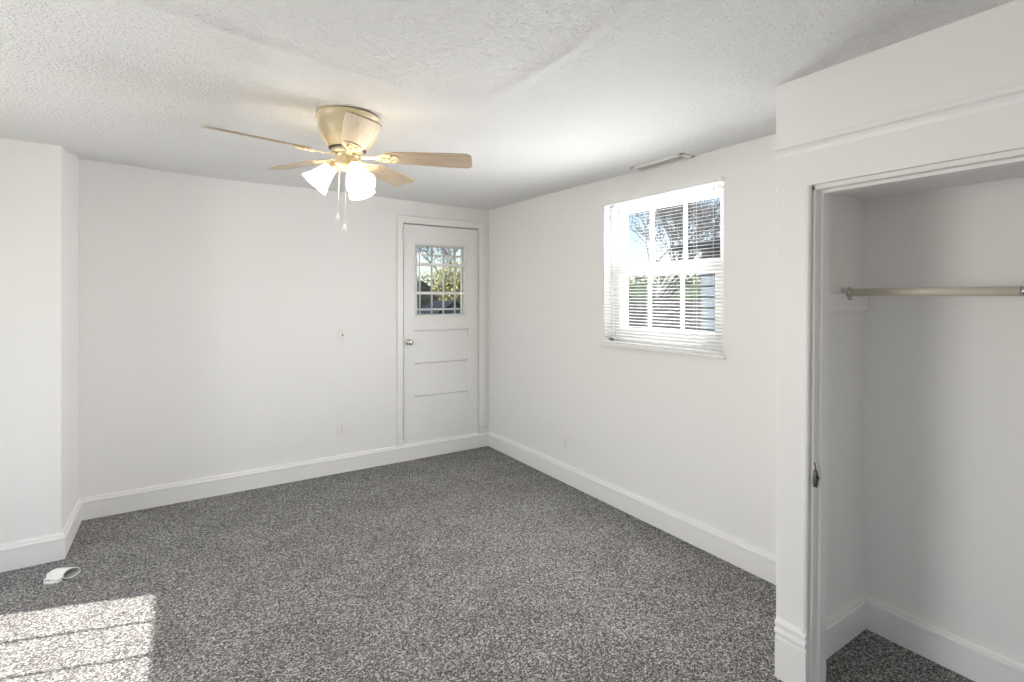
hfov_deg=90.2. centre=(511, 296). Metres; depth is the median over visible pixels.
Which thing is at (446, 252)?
tree
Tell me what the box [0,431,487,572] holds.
baseboard
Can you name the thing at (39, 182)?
wall
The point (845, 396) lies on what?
wall
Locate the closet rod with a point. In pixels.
(1011, 290)
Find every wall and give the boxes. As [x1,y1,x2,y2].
[0,137,78,543]
[79,159,488,497]
[489,134,1023,662]
[771,0,1023,614]
[827,194,862,617]
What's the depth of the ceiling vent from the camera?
3.20 m
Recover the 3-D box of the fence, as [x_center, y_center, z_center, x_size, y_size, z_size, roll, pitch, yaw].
[2.188,0.860,10.294,0.102,1.780,5.088,0,0,-33]
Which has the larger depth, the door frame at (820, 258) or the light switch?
the light switch
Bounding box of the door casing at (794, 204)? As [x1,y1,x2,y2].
[778,185,811,633]
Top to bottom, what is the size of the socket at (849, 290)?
0.058 m
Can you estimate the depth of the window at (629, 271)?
3.38 m
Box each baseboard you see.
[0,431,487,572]
[488,431,775,584]
[826,593,866,658]
[864,594,1023,681]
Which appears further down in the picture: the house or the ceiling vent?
the house
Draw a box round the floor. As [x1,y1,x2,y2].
[0,446,973,681]
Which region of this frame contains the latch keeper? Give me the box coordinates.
[813,462,819,487]
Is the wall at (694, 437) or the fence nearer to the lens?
the wall at (694, 437)
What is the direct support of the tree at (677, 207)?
on the ground
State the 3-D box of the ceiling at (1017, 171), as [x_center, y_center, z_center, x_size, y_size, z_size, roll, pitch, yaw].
[1.884,-0.459,1.414,0.550,0.030,1.861,0,0,-33]
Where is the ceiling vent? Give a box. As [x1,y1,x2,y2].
[630,153,693,171]
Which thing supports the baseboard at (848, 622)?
attached to the wall at (845, 396)
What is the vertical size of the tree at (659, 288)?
5.668 m
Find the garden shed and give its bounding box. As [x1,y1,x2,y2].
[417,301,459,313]
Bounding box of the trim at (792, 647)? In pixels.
[774,615,809,681]
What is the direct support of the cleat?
attached to the wall at (845, 396)
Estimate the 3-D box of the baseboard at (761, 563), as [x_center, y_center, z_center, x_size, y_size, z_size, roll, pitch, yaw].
[0.661,1.427,3.766,0.022,0.147,3.321,0,0,-33]
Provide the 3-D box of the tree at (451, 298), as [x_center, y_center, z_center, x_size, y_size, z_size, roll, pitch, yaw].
[-1.599,0.350,14.572,1.999,2.810,1.693,0,0,40]
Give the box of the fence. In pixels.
[628,296,701,331]
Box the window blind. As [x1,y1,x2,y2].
[602,176,724,354]
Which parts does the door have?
knob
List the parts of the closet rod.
rod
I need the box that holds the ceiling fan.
[202,106,471,231]
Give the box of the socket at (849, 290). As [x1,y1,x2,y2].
[846,287,851,299]
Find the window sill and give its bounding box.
[601,342,725,358]
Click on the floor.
(481, 564)
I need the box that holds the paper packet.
[43,567,80,584]
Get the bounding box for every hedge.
[417,269,459,308]
[628,273,701,299]
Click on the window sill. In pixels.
(717, 356)
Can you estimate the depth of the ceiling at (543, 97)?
1.97 m
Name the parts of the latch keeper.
keeper plate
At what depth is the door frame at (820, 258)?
1.93 m
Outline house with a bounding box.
[671,238,719,332]
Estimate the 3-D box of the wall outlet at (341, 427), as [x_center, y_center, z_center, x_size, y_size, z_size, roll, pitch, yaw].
[-1.458,1.134,4.365,0.071,0.116,0.009,0,0,-33]
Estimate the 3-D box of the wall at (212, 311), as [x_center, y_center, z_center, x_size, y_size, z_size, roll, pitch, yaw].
[-2.292,0.240,3.913,5.215,2.720,0.140,0,0,-33]
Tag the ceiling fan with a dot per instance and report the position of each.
(349, 132)
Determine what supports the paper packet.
on the floor
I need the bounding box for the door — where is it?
[402,224,478,444]
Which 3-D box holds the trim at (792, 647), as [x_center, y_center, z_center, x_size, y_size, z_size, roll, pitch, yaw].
[1.082,1.381,1.974,0.036,0.237,0.119,0,0,-33]
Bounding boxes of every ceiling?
[0,0,1014,209]
[838,164,1023,199]
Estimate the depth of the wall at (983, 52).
1.66 m
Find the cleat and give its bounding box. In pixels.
[829,293,868,311]
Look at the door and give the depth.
4.87 m
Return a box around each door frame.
[397,215,485,445]
[808,148,1023,681]
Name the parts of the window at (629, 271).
sash, sash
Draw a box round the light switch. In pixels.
[338,327,346,340]
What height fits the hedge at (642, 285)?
3.007 m
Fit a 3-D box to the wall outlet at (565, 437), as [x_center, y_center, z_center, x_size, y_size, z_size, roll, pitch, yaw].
[0.434,1.175,4.127,0.009,0.116,0.071,0,0,-33]
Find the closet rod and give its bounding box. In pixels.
[846,286,1023,299]
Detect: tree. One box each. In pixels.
[417,247,458,300]
[423,260,459,306]
[628,197,719,299]
[628,199,719,297]
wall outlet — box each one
[337,422,345,436]
[563,434,568,449]
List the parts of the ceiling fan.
blade, blade, lamp shade, lamp arm, pull chain, lamp arm, bulb, lamp shade, blade, lamp shade, blade, blade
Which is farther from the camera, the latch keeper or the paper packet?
the paper packet
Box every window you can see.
[415,245,462,314]
[611,182,723,353]
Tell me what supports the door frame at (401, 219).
attached to the wall at (212, 311)
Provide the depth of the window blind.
3.23 m
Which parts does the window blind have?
ladder cord, rail, ladder cord, lift cord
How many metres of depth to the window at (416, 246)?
5.02 m
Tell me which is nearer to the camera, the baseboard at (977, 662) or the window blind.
the baseboard at (977, 662)
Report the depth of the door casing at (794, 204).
1.96 m

